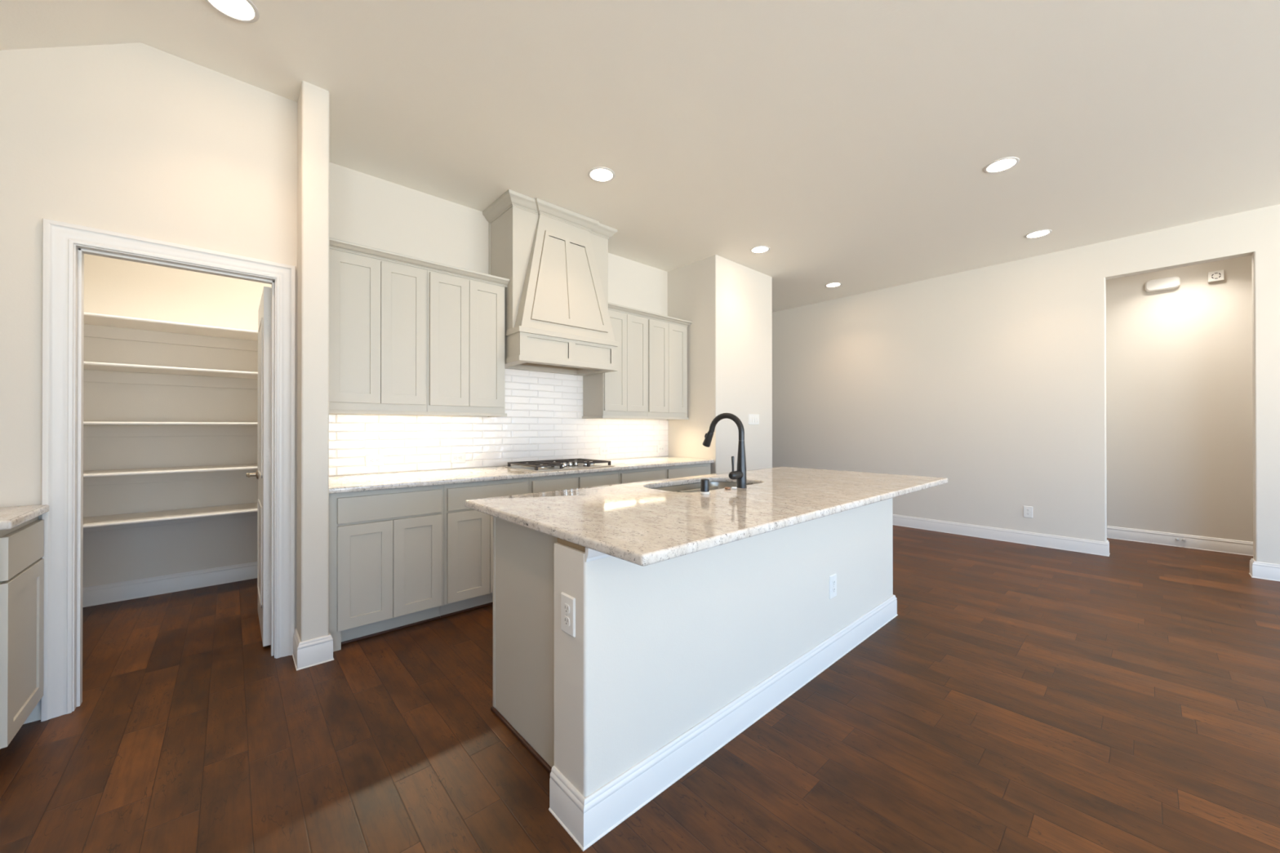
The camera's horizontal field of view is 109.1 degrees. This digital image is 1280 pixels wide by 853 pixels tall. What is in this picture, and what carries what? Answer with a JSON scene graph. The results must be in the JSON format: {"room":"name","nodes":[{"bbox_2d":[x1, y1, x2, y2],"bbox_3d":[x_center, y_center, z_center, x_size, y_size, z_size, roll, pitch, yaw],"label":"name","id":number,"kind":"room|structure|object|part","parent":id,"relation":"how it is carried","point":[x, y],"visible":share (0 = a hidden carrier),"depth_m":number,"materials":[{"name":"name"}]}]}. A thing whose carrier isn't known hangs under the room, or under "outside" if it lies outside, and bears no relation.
{"room":"kitchen","nodes":[
{"label":"kitchen","id":0,"kind":"room"},
{"bbox_2d":[0,42,297,724],"bbox_3d":[-2.497,-0.277,2.073,1.494,3.049,0.120,0,0,-42],"label":"wall","id":1,"kind":"structure","parent":0,"point":[137,139],"depth_m":2.08,"materials":[{"name":"beige paint"}]},
{"bbox_2d":[40,217,295,721],"bbox_3d":[-2.498,0.183,2.534,0.860,2.132,0.860,0,0,-42],"label":"door frame","id":2,"kind":"structure","parent":1,"relation":"in","point":[64,245],"depth_m":2.04,"materials":[{"name":"white paint"}]},
{"bbox_3d":[-2.544,0.316,2.990,0.062,0.062,0.062,0,0,-42],"label":"handle","id":3,"kind":"part","parent":2,"relation":"part of","materials":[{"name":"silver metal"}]},
{"bbox_3d":[-2.320,0.210,2.814,0.048,1.680,0.440,0,0,-42],"label":"panel moulding","id":4,"kind":"part","parent":2,"relation":"part of","materials":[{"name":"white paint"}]},
{"bbox_2d":[82,253,271,587],"bbox_3d":[-3.371,-0.271,3.701,2.370,3.049,0.120,0,0,-42],"label":"wall","id":5,"kind":"structure","parent":0,"point":[112,286],"depth_m":3.44,"materials":[{"name":"beige paint"}]},
{"bbox_2d":[82,561,257,607],"bbox_3d":[-3.360,1.187,3.611,2.270,0.134,0.020,0,0,-42],"label":"baseboard","id":6,"kind":"structure","parent":5,"relation":"attached to","point":[95,595],"depth_m":3.42,"materials":[{"name":"white paint"}]},
{"bbox_2d":[83,361,257,389],"bbox_3d":[-3.231,-0.363,3.472,2.266,0.105,0.406,0,0,-42],"label":"shelf","id":7,"kind":"object","parent":5,"relation":"attached to","point":[99,372],"visible":0.37,"depth_m":3.35,"materials":[{"name":"white paint"}]},
{"bbox_2d":[83,421,257,437],"bbox_3d":[-3.231,0.022,3.470,2.266,0.105,0.406,0,0,-42],"label":"shelf","id":8,"kind":"object","parent":5,"relation":"attached to","point":[91,428],"visible":0.37,"depth_m":3.37,"materials":[{"name":"white paint"}]},
{"bbox_2d":[83,502,257,533],"bbox_3d":[-3.231,0.685,3.468,2.266,0.105,0.406,0,0,-42],"label":"shelf","id":9,"kind":"object","parent":5,"relation":"attached to","point":[108,522],"visible":0.37,"depth_m":3.30,"materials":[{"name":"white paint"}]},
{"bbox_2d":[83,463,257,485],"bbox_3d":[-3.231,0.360,3.469,2.266,0.105,0.406,0,0,-42],"label":"shelf","id":10,"kind":"object","parent":5,"relation":"attached to","point":[108,477],"visible":0.37,"depth_m":3.33,"materials":[{"name":"white paint"}]},
{"bbox_2d":[84,312,257,351],"bbox_3d":[-3.232,-0.678,3.473,2.266,0.105,0.406,0,0,-42],"label":"shelf","id":11,"kind":"object","parent":5,"relation":"attached to","point":[95,325],"visible":0.37,"depth_m":3.34,"materials":[{"name":"white paint"}]},
{"bbox_2d":[296,80,329,641],"bbox_3d":[-1.988,-0.275,2.713,0.121,3.049,0.831,0,0,-42],"label":"wall","id":12,"kind":"structure","parent":0,"point":[313,101],"depth_m":2.41,"materials":[{"name":"beige paint"}]},
{"bbox_2d":[292,628,333,671],"bbox_3d":[-1.776,1.182,2.473,0.162,0.134,0.240,0,0,-42],"label":"baseboard","id":13,"kind":"structure","parent":12,"relation":"attached to","point":[312,652],"depth_m":2.39,"materials":[{"name":"white paint"}]},
{"bbox_2d":[328,162,667,475],"bbox_3d":[-0.974,-0.270,4.196,3.369,3.049,0.120,0,0,-42],"label":"wall","id":14,"kind":"structure","parent":0,"point":[365,209],"depth_m":3.51,"materials":[{"name":"beige paint"}]},
{"bbox_2d":[328,248,426,411],"bbox_3d":[-1.833,-0.603,3.108,0.626,0.997,0.350,0,0,-42],"label":"upper cabinet","id":15,"kind":"object","parent":14,"relation":"attached to","point":[378,308],"visible":0.77,"depth_m":2.97,"materials":[{"name":"beige paint"}]},
{"bbox_3d":[-1.814,-0.620,2.903,0.286,0.936,0.019,0,0,-42],"label":"door","id":16,"kind":"part","parent":15,"relation":"part of","materials":[{"name":"beige paint"}]},
{"bbox_3d":[-1.603,-0.619,3.092,0.274,0.936,0.019,0,0,-42],"label":"door","id":17,"kind":"part","parent":15,"relation":"part of","materials":[{"name":"beige paint"}]},
{"bbox_2d":[328,237,509,287],"bbox_3d":[-1.601,-1.127,3.299,1.226,0.052,0.378,0,0,-42],"label":"crown molding","id":18,"kind":"structure","parent":15,"relation":"attached to","point":[335,244],"depth_m":3.12,"materials":[{"name":"beige paint"}]},
{"bbox_2d":[426,270,505,413],"bbox_3d":[-1.383,-0.601,3.512,0.580,0.997,0.350,0,0,-42],"label":"upper cabinet","id":19,"kind":"object","parent":14,"relation":"attached to","point":[466,317],"visible":0.91,"depth_m":3.36,"materials":[{"name":"beige paint"}]},
{"bbox_3d":[-1.375,-0.619,3.297,0.276,0.936,0.019,0,0,-42],"label":"door","id":20,"kind":"part","parent":19,"relation":"part of","materials":[{"name":"beige paint"}]},
{"bbox_3d":[-1.170,-0.618,3.481,0.270,0.936,0.019,0,0,-42],"label":"door","id":21,"kind":"part","parent":19,"relation":"part of","materials":[{"name":"beige paint"}]},
{"bbox_2d":[328,368,667,475],"bbox_3d":[-0.931,-0.080,4.147,3.368,0.837,0.008,0,0,-42],"label":"tile backsplash","id":22,"kind":"structure","parent":14,"relation":"attached to","point":[544,420],"depth_m":3.95,"materials":[{"name":"white tile"}]},
{"bbox_2d":[328,409,506,417],"bbox_3d":[-1.611,-0.091,3.303,1.221,0.024,0.332,0,0,-42],"label":"rail","id":23,"kind":"object","parent":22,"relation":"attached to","point":[331,411],"visible":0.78,"depth_m":3.13,"materials":[{"name":"beige paint"}]},
{"bbox_2d":[582,415,688,420],"bbox_3d":[-0.015,-0.087,4.737,1.185,0.024,0.332,0,0,-42],"label":"rail","id":24,"kind":"object","parent":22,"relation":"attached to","point":[595,416],"visible":1,"depth_m":4.47,"materials":[{"name":"beige paint"}]},
{"bbox_2d":[657,444,664,452],"bbox_3d":[0.240,0.254,5.186,0.120,0.083,0.008,0,0,-42],"label":"wall outlet","id":25,"kind":"object","parent":22,"relation":"attached to","point":[660,448],"visible":1,"depth_m":5.18,"materials":[{"name":"white plastic"}]},
{"bbox_2d":[482,189,617,376],"bbox_3d":[-0.736,-1.146,3.954,1.059,1.298,0.559,0,0,-42],"label":"range hood","id":26,"kind":"object","parent":14,"relation":"attached to","point":[553,258],"visible":0.97,"depth_m":3.71,"materials":[{"name":"beige paint"}]},
{"bbox_3d":[-0.753,-1.752,3.974,1.059,0.086,0.510,0,0,-42],"label":"crown","id":27,"kind":"part","parent":26,"relation":"part of","materials":[{"name":"beige paint"}]},
{"bbox_3d":[-0.565,-0.626,3.762,0.897,0.176,0.020,0,0,-42],"label":"apron frame","id":28,"kind":"part","parent":26,"relation":"part of","materials":[{"name":"beige paint"}]},
{"bbox_3d":[-0.569,-0.623,3.765,0.815,0.129,0.010,0,0,-42],"label":"apron panel","id":29,"kind":"part","parent":26,"relation":"part of","materials":[{"name":"beige paint"}]},
{"bbox_3d":[-0.586,-1.206,3.787,0.745,0.756,0.090,0,0,-42],"label":"panel frame","id":30,"kind":"part","parent":26,"relation":"part of","materials":[{"name":"beige paint"}]},
{"bbox_3d":[-0.590,-1.215,3.792,0.660,0.669,0.070,0,0,-42],"label":"recessed panel","id":31,"kind":"part","parent":26,"relation":"part of","materials":[{"name":"beige paint"}]},
{"bbox_2d":[582,309,647,416],"bbox_3d":[-0.239,-0.599,4.540,0.559,0.997,0.350,0,0,-42],"label":"upper cabinet","id":32,"kind":"object","parent":14,"relation":"attached to","point":[623,392],"visible":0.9,"depth_m":4.41,"materials":[{"name":"beige paint"}]},
{"bbox_3d":[-0.231,-0.616,4.325,0.268,0.936,0.019,0,0,-42],"label":"door","id":33,"kind":"part","parent":32,"relation":"part of","materials":[{"name":"beige paint"}]},
{"bbox_3d":[-0.029,-0.615,4.506,0.268,0.936,0.019,0,0,-42],"label":"door","id":34,"kind":"part","parent":32,"relation":"part of","materials":[{"name":"beige paint"}]},
{"bbox_2d":[647,318,687,417],"bbox_3d":[0.193,-0.598,4.927,0.598,0.997,0.350,0,0,-42],"label":"upper cabinet","id":35,"kind":"object","parent":14,"relation":"attached to","point":[667,343],"visible":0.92,"depth_m":4.78,"materials":[{"name":"beige paint"}]},
{"bbox_2d":[608,302,692,326],"bbox_3d":[0.011,-1.123,4.747,1.209,0.052,0.378,0,0,-42],"label":"crown molding","id":36,"kind":"structure","parent":35,"relation":"attached to","point":[614,307],"depth_m":4.58,"materials":[{"name":"beige paint"}]},
{"bbox_3d":[0.193,-0.615,4.705,0.276,0.936,0.019,0,0,-42],"label":"door","id":37,"kind":"part","parent":35,"relation":"part of","materials":[{"name":"beige paint"}]},
{"bbox_3d":[0.400,-0.614,4.891,0.274,0.936,0.019,0,0,-42],"label":"door","id":38,"kind":"part","parent":35,"relation":"part of","materials":[{"name":"beige paint"}]},
{"bbox_2d":[0,524,1279,852],"bbox_3d":[2.857,1.283,1.485,9.080,0.080,14.000,0,0,-42],"label":"floor","id":39,"kind":"structure","parent":0,"point":[1016,698],"depth_m":1.81,"materials":[{"name":"brown wood"}]},
{"bbox_2d":[0,515,44,749],"bbox_3d":[-2.624,0.806,1.570,0.632,0.882,0.448,0,0,-42],"label":"base cabinet","id":40,"kind":"object","parent":39,"relation":"on","point":[22,545],"visible":0.99,"depth_m":1.73,"materials":[{"name":"beige paint"}]},
{"bbox_3d":[-2.387,0.470,1.766,0.019,0.154,0.417,0,0,-42],"label":"drawer","id":41,"kind":"part","parent":40,"relation":"part of","materials":[{"name":"beige paint"}]},
{"bbox_2d":[0,504,48,529],"bbox_3d":[-2.611,0.346,1.566,0.647,0.032,0.477,0,0,-42],"label":"countertop","id":42,"kind":"structure","parent":40,"relation":"on","point":[12,517],"depth_m":1.75,"materials":[{"name":"beige stone"}]},
{"bbox_2d":[328,484,444,651],"bbox_3d":[-1.714,0.810,2.967,0.620,0.882,0.710,0,0,-42],"label":"base cabinet","id":43,"kind":"object","parent":39,"relation":"on","point":[386,547],"visible":0.95,"depth_m":2.69,"materials":[{"name":"beige paint"}]},
{"bbox_3d":[-1.578,0.847,2.625,0.278,0.580,0.019,0,0,-42],"label":"door","id":44,"kind":"part","parent":43,"relation":"part of","materials":[{"name":"beige paint"}]},
{"bbox_3d":[-1.474,0.471,2.720,0.558,0.144,0.019,0,0,-42],"label":"drawer","id":45,"kind":"part","parent":43,"relation":"part of","materials":[{"name":"beige paint"}]},
{"bbox_3d":[-1.369,0.848,2.813,0.278,0.580,0.019,0,0,-42],"label":"door","id":46,"kind":"part","parent":43,"relation":"part of","materials":[{"name":"beige paint"}]},
{"bbox_2d":[440,477,528,617],"bbox_3d":[-1.259,0.811,3.376,0.600,0.882,0.710,0,0,-42],"label":"base cabinet","id":47,"kind":"object","parent":39,"relation":"on","point":[468,532],"visible":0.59,"depth_m":3.03,"materials":[{"name":"beige paint"}]},
{"bbox_3d":[-1.134,0.848,3.024,0.280,0.580,0.019,0,0,-42],"label":"door","id":48,"kind":"part","parent":47,"relation":"part of","materials":[{"name":"beige paint"}]},
{"bbox_3d":[-1.029,0.473,3.120,0.563,0.144,0.019,0,0,-42],"label":"drawer","id":49,"kind":"part","parent":47,"relation":"part of","materials":[{"name":"beige paint"}]},
{"bbox_3d":[-0.923,0.849,3.213,0.280,0.580,0.019,0,0,-42],"label":"door","id":50,"kind":"part","parent":47,"relation":"part of","materials":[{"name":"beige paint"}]},
{"bbox_2d":[528,470,618,493],"bbox_3d":[-0.721,0.812,3.859,0.842,0.882,0.710,0,0,-42],"label":"base cabinet","id":51,"kind":"object","parent":39,"relation":"on","point":[548,483],"visible":0.23,"depth_m":3.56,"materials":[{"name":"beige paint"}]},
{"bbox_3d":[-0.643,0.473,3.466,0.387,0.144,0.019,0,0,-42],"label":"drawer","id":52,"kind":"part","parent":51,"relation":"part of","materials":[{"name":"beige paint"}]},
{"bbox_3d":[-0.336,0.474,3.742,0.391,0.144,0.019,0,0,-42],"label":"drawer","id":53,"kind":"part","parent":51,"relation":"part of","materials":[{"name":"beige paint"}]},
{"bbox_2d":[618,466,665,484],"bbox_3d":[-0.195,0.813,4.332,0.567,0.882,0.710,0,0,-42],"label":"base cabinet","id":54,"kind":"object","parent":39,"relation":"on","point":[628,476],"visible":0.11,"depth_m":4.05,"materials":[{"name":"beige paint"}]},
{"bbox_2d":[665,462,710,479],"bbox_3d":[0.262,0.815,4.742,0.657,0.882,0.710,0,0,-42],"label":"base cabinet","id":55,"kind":"object","parent":39,"relation":"on","point":[680,471],"visible":0.17,"depth_m":4.45,"materials":[{"name":"beige paint"}]},
{"bbox_2d":[328,456,714,493],"bbox_3d":[-0.685,0.355,3.872,3.367,0.032,0.743,0,0,-42],"label":"countertop","id":56,"kind":"structure","parent":55,"relation":"on","point":[372,482],"depth_m":3.19,"materials":[{"name":"beige stone"}]},
{"bbox_2d":[505,458,614,471],"bbox_3d":[-0.669,0.317,3.834,0.750,0.043,0.530,0,0,-42],"label":"gas cooktop","id":57,"kind":"object","parent":56,"relation":"in","point":[566,464],"visible":1,"depth_m":3.75,"materials":[{"name":"silver metal"}]},
{"bbox_2d":[490,486,897,851],"bbox_3d":[0.493,0.807,2.485,2.517,0.882,0.828,0,0,-42],"label":"kitchen island","id":58,"kind":"object","parent":39,"relation":"on","point":[667,662],"visible":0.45,"depth_m":1.72,"materials":[{"name":"beige paint"}]},
{"bbox_3d":[-0.424,0.805,1.779,0.018,0.882,0.612,0,0,-42],"label":"panel","id":59,"kind":"part","parent":58,"relation":"part of","materials":[{"name":"beige paint"}]},
{"bbox_2d":[560,591,575,637],"bbox_3d":[-0.228,0.590,1.429,0.008,0.121,0.077,0,0,-42],"label":"wall outlet","id":60,"kind":"object","parent":58,"relation":"attached to","point":[567,602],"visible":1,"depth_m":1.42,"materials":[{"name":"white plastic"}]},
{"bbox_2d":[563,603,569,613],"bbox_3d":[-0.230,0.570,1.427,0.002,0.027,0.034,0,0,-42],"label":"receptacle","id":61,"kind":"object","parent":60,"relation":"attached to","point":[566,606],"depth_m":1.43,"materials":[{"name":"white plastic"}]},
{"bbox_2d":[563,615,569,626],"bbox_3d":[-0.230,0.609,1.427,0.002,0.027,0.034,0,0,-42],"label":"receptacle","id":62,"kind":"object","parent":60,"relation":"attached to","point":[566,618],"depth_m":1.43,"materials":[{"name":"white plastic"}]},
{"bbox_3d":[0.762,0.387,2.188,2.475,0.044,0.016,0,0,-42],"label":"trim","id":63,"kind":"part","parent":58,"relation":"part of","materials":[{"name":"white paint"}]},
{"bbox_3d":[0.447,0.471,2.988,0.540,0.144,0.019,0,0,-42],"label":"drawer","id":64,"kind":"part","parent":58,"relation":"part of","materials":[{"name":"beige paint"}]},
{"bbox_2d":[464,466,947,566],"bbox_3d":[0.604,0.313,2.512,2.682,0.106,1.202,0,0,-42],"label":"island countertop","id":65,"kind":"structure","parent":58,"relation":"on","point":[637,523],"depth_m":1.88,"materials":[{"name":"beige stone"}]},
{"bbox_2d":[653,481,750,492],"bbox_3d":[0.374,0.471,2.673,0.806,0.206,0.466,0,0,-42],"label":"sink","id":66,"kind":"object","parent":65,"relation":"in","point":[721,485],"visible":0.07,"depth_m":2.92,"materials":[{"name":"silver metal"}]},
{"bbox_3d":[0.321,0.296,2.253,0.047,0.074,0.047,0,0,-42],"label":"air gap cap","id":67,"kind":"part","parent":65,"relation":"part of","materials":[{"name":"black metal"}]},
{"bbox_2d":[702,413,746,488],"bbox_3d":[0.450,0.128,2.564,0.126,0.411,0.298,0,0,-42],"label":"kitchen faucet","id":68,"kind":"object","parent":65,"relation":"on","point":[740,475],"visible":0.99,"depth_m":2.48,"materials":[{"name":"black metal"}]},
{"bbox_3d":[0.486,0.000,2.576,0.032,0.154,0.242,0,0,-42],"label":"spout","id":69,"kind":"part","parent":68,"relation":"part of","materials":[{"name":"black metal"}]},
{"bbox_3d":[0.498,0.203,2.442,0.020,0.088,0.016,0,0,-42],"label":"lever","id":70,"kind":"part","parent":68,"relation":"part of","materials":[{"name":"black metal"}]},
{"bbox_3d":[0.520,0.263,2.465,0.098,0.046,0.046,0,0,-42],"label":"handle","id":71,"kind":"part","parent":68,"relation":"part of","materials":[{"name":"black metal"}]},
{"bbox_2d":[724,486,737,489],"bbox_3d":[0.482,0.327,2.423,0.066,0.012,0.033,0,0,-2],"label":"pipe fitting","id":72,"kind":"object","parent":65,"relation":"on","point":[732,487],"visible":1,"depth_m":2.42,"materials":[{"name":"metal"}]},
{"bbox_3d":[0.705,1.180,2.249,2.517,0.134,0.196,0,0,-42],"label":"baseboard","id":73,"kind":"part","parent":58,"relation":"part of","materials":[{"name":"white paint"}]},
{"bbox_2d":[829,573,836,599],"bbox_3d":[1.033,0.853,2.435,0.077,0.121,0.008,0,0,-42],"label":"wall outlet","id":74,"kind":"object","parent":58,"relation":"attached to","point":[833,579],"visible":1,"depth_m":2.43,"materials":[{"name":"white plastic"}]},
{"bbox_2d":[0,0,1279,312],"bbox_3d":[2.784,-1.550,1.498,8.820,0.812,13.740,0,0,-42],"label":"ceiling","id":75,"kind":"structure","parent":0,"point":[853,141],"depth_m":2.57,"materials":[{"name":"white paint"}]},
{"bbox_2d":[204,0,259,22],"bbox_3d":[-1.742,-1.799,1.937,0.192,0.006,0.192,0,0,-42],"label":"recessed light","id":76,"kind":"object","parent":75,"relation":"in","point":[242,11],"visible":1,"depth_m":1.97,"materials":[{"name":"white paint"}]},
{"bbox_2d":[587,167,614,182],"bbox_3d":[-0.275,-1.795,3.255,0.192,0.006,0.192,0,0,-42],"label":"recessed light","id":77,"kind":"object","parent":75,"relation":"in","point":[596,174],"visible":1,"depth_m":3.25,"materials":[{"name":"white paint"}]},
{"bbox_2d":[750,245,769,253],"bbox_3d":[1.217,-1.792,4.621,0.192,0.006,0.192,0,0,-42],"label":"recessed light","id":78,"kind":"object","parent":75,"relation":"in","point":[760,249],"visible":1,"depth_m":4.61,"materials":[{"name":"white paint"}]},
{"bbox_2d":[825,282,841,287],"bbox_3d":[2.443,-1.788,5.763,0.192,0.006,0.192,0,0,-42],"label":"recessed light","id":79,"kind":"object","parent":75,"relation":"in","point":[833,284],"visible":1,"depth_m":5.74,"materials":[{"name":"white paint"}]},
{"bbox_2d":[983,156,1019,173],"bbox_3d":[2.488,-1.797,3.140,0.192,0.006,0.192,0,0,-42],"label":"recessed light","id":80,"kind":"object","parent":75,"relation":"in","point":[1006,163],"visible":1,"depth_m":3.14,"materials":[{"name":"white paint"}]},
{"bbox_2d":[1024,229,1052,238],"bbox_3d":[3.713,-1.794,4.252,0.192,0.006,0.192,0,0,-42],"label":"recessed light","id":81,"kind":"object","parent":75,"relation":"in","point":[1042,233],"visible":1,"depth_m":4.25,"materials":[{"name":"white paint"}]},
{"bbox_2d":[667,254,772,474],"bbox_3d":[0.189,-0.264,6.222,1.070,3.049,2.996,0,0,-42],"label":"wall pier","id":82,"kind":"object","parent":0,"point":[728,304],"visible":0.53,"depth_m":4.99,"materials":[{"name":"beige paint"}]},
{"bbox_2d":[748,413,759,424],"bbox_3d":[1.293,-0.084,5.191,0.193,0.113,0.011,0,0,-42],"label":"light switch","id":83,"kind":"object","parent":82,"relation":"attached to","point":[753,419],"visible":1,"depth_m":5.19,"materials":[{"name":"white plastic"}]},
{"bbox_2d":[772,204,1279,564],"bbox_3d":[5.242,-0.275,3.701,0.120,3.049,13.500,0,0,-42],"label":"wall","id":84,"kind":"structure","parent":0,"point":[990,381],"depth_m":5.04,"materials":[{"name":"beige paint"}]},
{"bbox_2d":[893,514,1110,556],"bbox_3d":[2.686,1.193,6.542,0.161,0.134,5.650,0,0,-42],"label":"baseboard","id":85,"kind":"structure","parent":84,"relation":"attached to","point":[1064,543],"depth_m":4.95,"materials":[{"name":"white paint"}]},
{"bbox_2d":[1023,506,1032,518],"bbox_3d":[4.124,0.907,4.846,0.008,0.121,0.077,0,0,-42],"label":"wall outlet","id":86,"kind":"object","parent":84,"relation":"attached to","point":[1028,510],"visible":1,"depth_m":4.84,"materials":[{"name":"white plastic"}]},
{"bbox_2d":[1248,558,1279,581],"bbox_3d":[7.438,1.173,1.251,0.161,0.134,6.928,0,0,-42],"label":"baseboard","id":87,"kind":"structure","parent":84,"relation":"attached to","point":[1271,571],"depth_m":3.73,"materials":[{"name":"white paint"}]},
{"bbox_2d":[1106,255,1253,542],"bbox_3d":[6.021,-0.274,4.401,0.120,3.049,13.500,0,0,-42],"label":"wall","id":88,"kind":"structure","parent":0,"point":[1180,430],"depth_m":4.74,"materials":[{"name":"beige paint"}]},
{"bbox_2d":[1145,275,1180,292],"bbox_3d":[5.527,-1.509,4.825,0.052,0.132,0.244,0,0,-42],"label":"door chime","id":89,"kind":"object","parent":88,"relation":"attached to","point":[1171,282],"visible":1,"depth_m":4.81,"materials":[{"name":"white plastic"}]},
{"bbox_2d":[1106,525,1253,555],"bbox_3d":[6.003,1.184,4.312,0.020,0.134,13.400,0,0,-42],"label":"baseboard","id":90,"kind":"structure","parent":88,"relation":"attached to","point":[1210,544],"depth_m":4.72,"materials":[{"name":"white paint"}]},
{"bbox_2d":[1208,269,1224,282],"bbox_3d":[5.767,-1.504,4.565,0.042,0.100,0.100,0,0,-42],"label":"fire alarm","id":91,"kind":"object","parent":88,"relation":"attached to","point":[1215,276],"visible":1,"depth_m":4.55,"materials":[{"name":"white plastic"}]}
]}

